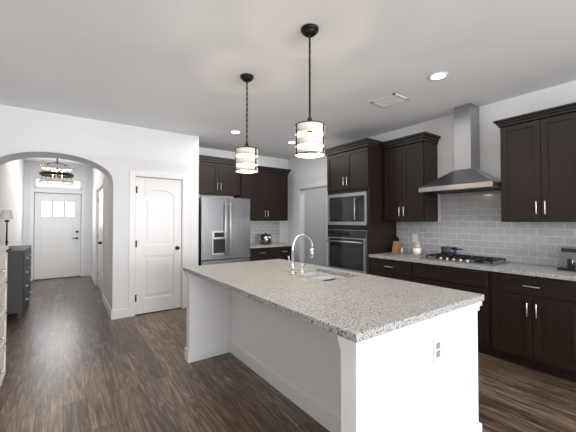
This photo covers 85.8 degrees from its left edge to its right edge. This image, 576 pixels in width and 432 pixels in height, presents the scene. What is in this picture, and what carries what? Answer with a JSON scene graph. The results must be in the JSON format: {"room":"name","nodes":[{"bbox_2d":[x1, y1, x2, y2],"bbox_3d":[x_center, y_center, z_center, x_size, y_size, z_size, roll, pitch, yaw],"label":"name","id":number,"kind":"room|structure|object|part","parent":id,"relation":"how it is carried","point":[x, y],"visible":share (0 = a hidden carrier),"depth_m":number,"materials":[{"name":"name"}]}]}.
{"room":"kitchen","nodes":[
{"label":"kitchen","id":0,"kind":"room"},
{"bbox_2d":[0,159,23,245],"bbox_3d":[-1.514,0.002,0.667,0.120,2.780,16.090,1,-1,-36],"label":"wall","id":1,"kind":"structure","parent":0,"point":[12,185],"depth_m":5.68,"materials":[{"name":"paint"}]},
{"bbox_2d":[23,161,91,280],"bbox_3d":[-5.535,0.123,7.600,1.440,2.780,0.135,1,-1,-36],"label":"wall","id":2,"kind":"structure","parent":0,"point":[52,237],"depth_m":7.55,"materials":[{"name":"paint"}]},
{"bbox_2d":[0,104,198,316],"bbox_3d":[-2.638,0.069,4.527,2.560,2.780,0.468,1,-1,-36],"label":"wall","id":3,"kind":"structure","parent":0,"point":[155,203],"depth_m":4.58,"materials":[{"name":"paint"}]},
{"bbox_3d":[-1.982,0.401,4.765,0.840,2.125,0.158,1,-1,-36],"label":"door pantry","id":4,"kind":"part","parent":3,"relation":"part of","materials":[{"name":"white wood"}]},
{"bbox_2d":[107,228,417,241],"bbox_3d":[-0.539,0.287,4.718,3.548,0.190,3.260,1,-1,-36],"label":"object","id":5,"kind":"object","parent":3,"relation":"attached to","point":[414,237],"depth_m":4.46,"materials":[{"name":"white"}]},
{"bbox_2d":[91,167,112,306],"bbox_3d":[-3.736,0.099,6.218,0.130,2.780,4.240,1,-1,-36],"label":"wall","id":6,"kind":"structure","parent":0,"point":[101,254],"depth_m":5.95,"materials":[{"name":"paint"}]},
{"bbox_2d":[84,271,128,319],"bbox_3d":[1.288,1.362,2.657,6.780,0.130,15.850,1,-1,-36],"label":"baseboard","id":7,"kind":"structure","parent":6,"relation":"attached to","point":[118,314],"depth_m":4.46,"materials":[{"name":"white wood"}]},
{"bbox_2d":[199,147,326,266],"bbox_3d":[-0.206,0.111,6.944,4.210,2.780,0.120,1,-1,-36],"label":"wall","id":8,"kind":"structure","parent":0,"point":[315,215],"depth_m":7.40,"materials":[{"name":"white paint"}]},
{"bbox_2d":[199,155,239,195],"bbox_3d":[-1.376,-0.736,5.805,0.935,0.675,0.382,1,-1,-36],"label":"upper cabinet","id":9,"kind":"object","parent":8,"relation":"attached to","point":[219,176],"visible":0.81,"depth_m":5.70,"materials":[{"name":"brown wood"}]},
{"bbox_2d":[234,166,290,220],"bbox_3d":[-0.513,-0.448,6.420,1.160,1.090,0.382,1,-1,-36],"label":"upper cabinet","id":10,"kind":"object","parent":8,"relation":"attached to","point":[264,189],"visible":0.77,"depth_m":6.30,"materials":[{"name":"brown wood"}]},
{"bbox_2d":[250,221,279,243],"bbox_3d":[-0.644,0.336,6.546,1.120,0.474,0.008,1,-1,-36],"label":"backsplash","id":11,"kind":"structure","parent":8,"relation":"attached to","point":[258,229],"depth_m":6.63,"materials":[{"name":"tile"}]},
{"bbox_2d":[0,276,575,431],"bbox_3d":[1.321,1.457,2.679,7.100,0.060,16.090,1,-1,-36],"label":"floor","id":12,"kind":"structure","parent":0,"point":[78,359],"depth_m":2.62,"materials":[{"name":"brown wood"}]},
{"bbox_2d":[0,246,8,385],"bbox_3d":[-2.256,0.833,2.139,0.403,1.170,1.060,1,-1,-36],"label":"sideboard","id":13,"kind":"object","parent":12,"relation":"on","point":[3,284],"visible":1,"depth_m":2.51,"materials":[{"name":"white paint"}]},
{"bbox_2d":[5,245,31,318],"bbox_3d":[-4.210,0.979,4.796,0.332,0.970,1.200,1,-1,-36],"label":"chest","id":14,"kind":"object","parent":12,"relation":"on","point":[18,281],"visible":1,"depth_m":4.38,"materials":[{"name":"grey paint"}]},
{"bbox_2d":[1,210,12,249],"bbox_3d":[-4.042,0.202,4.457,0.140,0.570,0.140,1,-1,-36],"label":"lamp","id":15,"kind":"object","parent":14,"relation":"on","point":[7,214],"visible":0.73,"depth_m":4.44,"materials":[{"name":"black metal"}]},
{"bbox_2d":[198,197,249,265],"bbox_3d":[-1.242,0.583,5.626,0.910,1.790,0.757,1,-1,-36],"label":"refrigerator","id":16,"kind":"object","parent":12,"relation":"on","point":[223,230],"visible":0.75,"depth_m":5.32,"materials":[{"name":"silver metal"}]},
{"bbox_2d":[249,242,295,260],"bbox_3d":[-0.453,1.030,6.266,1.063,0.920,0.660,1,-1,-36],"label":"base cabinet","id":17,"kind":"object","parent":12,"relation":"on","point":[273,250],"visible":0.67,"depth_m":6.01,"materials":[{"name":"brown wood"}]},
{"bbox_2d":[260,233,271,243],"bbox_3d":[-0.447,0.456,6.270,0.236,0.225,0.240,1,-1,-36],"label":"rice cooker","id":18,"kind":"object","parent":17,"relation":"on","point":[265,238],"visible":1,"depth_m":6.17,"materials":[{"name":"silver metal"}]},
{"bbox_2d":[183,270,483,431],"bbox_3d":[0.088,0.984,2.534,1.160,0.882,2.280,1,-1,-36],"label":"kitchen island","id":19,"kind":"object","parent":12,"relation":"on","point":[333,349],"depth_m":1.87,"materials":[{"name":"white wood"}]},
{"bbox_2d":[183,259,318,281],"bbox_3d":[-0.341,0.534,3.139,1.180,0.038,0.830,1,-1,-36],"label":"island countertop","id":20,"kind":"structure","parent":19,"relation":"on","point":[226,270],"depth_m":3.03,"materials":[{"name":"grey stone"}]},
{"bbox_2d":[215,266,358,293],"bbox_3d":[0.065,0.524,2.574,1.180,0.038,0.560,1,-1,-36],"label":"island countertop","id":21,"kind":"structure","parent":19,"relation":"on","point":[249,282],"depth_m":2.41,"materials":[{"name":"grey stone"}]},
{"bbox_2d":[287,234,313,273],"bbox_3d":[0.115,0.335,2.797,0.268,0.348,0.098,1,-1,-36],"label":"faucet","id":22,"kind":"object","parent":21,"relation":"on","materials":[{"name":"silver metal"}]},
{"bbox_2d":[299,270,350,281],"bbox_3d":[0.292,0.619,2.736,0.412,0.170,0.572,1,-1,-36],"label":"sink","id":23,"kind":"object","parent":21,"relation":"in","point":[323,274],"depth_m":2.90,"materials":[{"name":"silver metal"}]},
{"bbox_2d":[247,274,483,341],"bbox_3d":[0.494,0.514,1.978,1.180,0.038,0.910,1,-1,-36],"label":"island countertop","id":24,"kind":"structure","parent":19,"relation":"on","point":[364,305],"depth_m":1.78,"materials":[{"name":"grey stone"}]},
{"bbox_2d":[324,138,395,274],"bbox_3d":[1.097,0.188,4.881,0.712,2.555,0.908,1,-1,-36],"label":"tall cabinet","id":25,"kind":"object","parent":12,"relation":"on","point":[360,230],"visible":0.73,"depth_m":4.56,"materials":[{"name":"brown wood"}]},
{"bbox_2d":[369,256,404,280],"bbox_3d":[1.611,1.013,4.224,0.627,0.882,0.728,1,-1,-36],"label":"base cabinet","id":26,"kind":"object","parent":12,"relation":"on","point":[394,269],"depth_m":4.09,"materials":[{"name":"brown wood"}]},
{"bbox_2d":[405,260,480,352],"bbox_3d":[2.032,1.003,3.639,0.627,0.882,1.006,1,-1,-36],"label":"base cabinet","id":27,"kind":"object","parent":12,"relation":"on","point":[463,279],"depth_m":3.46,"materials":[{"name":"brown wood"}]},
{"bbox_2d":[481,272,568,379],"bbox_3d":[2.484,0.992,3.010,0.627,0.882,0.836,1,-1,-36],"label":"base cabinet","id":28,"kind":"object","parent":12,"relation":"on","point":[526,315],"depth_m":2.87,"materials":[{"name":"brown wood"}]},
{"bbox_2d":[369,252,575,279],"bbox_3d":[2.247,0.537,3.321,0.645,0.038,2.950,1,-1,-36],"label":"countertop","id":29,"kind":"structure","parent":28,"relation":"on","point":[550,272],"depth_m":3.30,"materials":[{"name":"grey stone"}]},
{"bbox_2d":[392,235,401,252],"bbox_3d":[1.592,0.410,4.543,0.125,0.257,0.080,1,-1,-36],"label":"knife block","id":30,"kind":"object","parent":29,"relation":"on","point":[397,246],"visible":1,"depth_m":4.52,"materials":[{"name":"brown wood"}]},
{"bbox_2d":[413,241,420,255],"bbox_3d":[1.750,0.438,4.206,0.110,0.190,0.110,1,-1,-36],"label":"decorative jar","id":31,"kind":"object","parent":29,"relation":"on","point":[416,249],"visible":1,"depth_m":4.17,"materials":[{"name":"beige ceramic"}]},
{"bbox_2d":[419,252,510,266],"bbox_3d":[2.049,0.500,3.644,0.490,0.048,0.800,1,-1,-36],"label":"cooktop","id":32,"kind":"object","parent":29,"relation":"in","point":[458,258],"depth_m":3.52,"materials":[{"name":"black metal"}]},
{"bbox_2d":[441,246,461,254],"bbox_3d":[2.034,0.430,3.818,0.260,0.093,0.328,1,-1,-36],"label":"saucepan","id":33,"kind":"object","parent":32,"relation":"on","point":[447,250],"visible":1,"depth_m":3.83,"materials":[{"name":"blue metal"}]},
{"bbox_2d":[557,246,575,271],"bbox_3d":[2.669,0.402,2.909,0.182,0.215,0.180,1,-1,-36],"label":"coffee maker","id":34,"kind":"object","parent":29,"relation":"on","point":[567,258],"visible":1,"depth_m":2.89,"materials":[{"name":"silver metal"}]},
{"bbox_2d":[569,280,575,382],"bbox_3d":[2.882,0.982,2.457,0.627,0.882,0.818,1,-1,-36],"label":"base cabinet","id":35,"kind":"object","parent":12,"relation":"on","point":[572,283],"depth_m":2.61,"materials":[{"name":"brown wood"}]},
{"bbox_2d":[0,0,575,166],"bbox_3d":[1.321,-1.393,2.728,7.100,0.080,16.090,1,-1,-36],"label":"ceiling","id":36,"kind":"structure","parent":0,"point":[178,66],"depth_m":2.71,"materials":[{"name":"paint"}]},
{"bbox_2d":[39,158,73,184],"bbox_3d":[-4.220,-0.949,5.667,0.512,0.701,0.508,1,-1,-36],"label":"chandelier","id":37,"kind":"object","parent":36,"relation":"hanging from","point":[61,175],"visible":0.98,"depth_m":5.63,"materials":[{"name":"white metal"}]},
{"bbox_2d":[230,130,240,133],"bbox_3d":[-0.822,-1.312,4.851,0.170,0.005,0.170,1,-1,-36],"label":"recessed light","id":38,"kind":"object","parent":36,"relation":"in","point":[235,132],"visible":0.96,"depth_m":4.86,"materials":[{"name":"white plastic"}]},
{"bbox_2d":[235,73,257,173],"bbox_3d":[-0.397,-0.884,2.982,0.222,0.924,0.219,1,-1,-36],"label":"pendant light","id":39,"kind":"object","parent":36,"relation":"hanging from","point":[246,161],"visible":1,"depth_m":2.93,"materials":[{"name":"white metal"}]},
{"bbox_2d":[295,23,324,158],"bbox_3d":[0.157,-0.897,2.247,0.222,0.924,0.219,1,-1,-36],"label":"pendant light","id":40,"kind":"object","parent":36,"relation":"hanging from","point":[309,134],"visible":0.98,"depth_m":2.20,"materials":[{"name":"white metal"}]},
{"bbox_2d":[371,93,408,107],"bbox_3d":[1.179,-1.333,3.592,0.280,0.007,0.320,1,-1,-36],"label":"ceiling vent","id":41,"kind":"object","parent":36,"relation":"in","point":[392,103],"visible":0.98,"depth_m":3.58,"materials":[{"name":"white metal"}]},
{"bbox_2d":[428,72,447,80],"bbox_3d":[1.445,-1.345,2.983,0.170,0.005,0.170,1,-1,-36],"label":"recessed light","id":42,"kind":"object","parent":36,"relation":"in","point":[438,76],"visible":1,"depth_m":2.98,"materials":[{"name":"white plastic"}]},
{"bbox_2d":[288,80,575,266],"bbox_3d":[3.573,0.028,2.149,0.128,2.780,12.320,1,-1,-36],"label":"wall","id":43,"kind":"structure","parent":0,"point":[469,223],"depth_m":3.76,"materials":[{"name":"paint"}]},
{"bbox_2d":[297,182,327,266],"bbox_3d":[0.548,0.418,6.347,0.135,2.145,1.010,1,-1,-36],"label":"door frame","id":44,"kind":"structure","parent":43,"relation":"attached to","point":[300,221],"depth_m":6.67,"materials":[{"name":"white"}]},
{"bbox_2d":[381,131,440,221],"bbox_3d":[1.702,-0.497,4.335,0.382,1.155,0.685,1,-1,-36],"label":"upper cabinet","id":45,"kind":"object","parent":43,"relation":"attached to","point":[410,165],"visible":1,"depth_m":4.18,"materials":[{"name":"brown wood"}]},
{"bbox_2d":[419,103,500,193],"bbox_3d":[2.084,-0.815,3.710,0.497,1.037,0.830,1,-1,-36],"label":"range hood","id":46,"kind":"object","parent":43,"relation":"attached to","point":[467,175],"visible":0.88,"depth_m":3.69,"materials":[{"name":"silver metal"}]},
{"bbox_2d":[396,183,575,266],"bbox_3d":[2.433,0.083,3.632,0.008,0.879,2.660,1,-1,-36],"label":"backsplash","id":47,"kind":"structure","parent":43,"relation":"attached to","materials":[{"name":"tile"}]},
{"bbox_2d":[493,102,575,221],"bbox_3d":[2.570,-0.480,3.127,0.382,1.078,0.745,1,-1,-36],"label":"upper cabinet","id":48,"kind":"object","parent":43,"relation":"attached to","point":[538,163],"visible":1,"depth_m":3.03,"materials":[{"name":"brown wood"}]}
]}

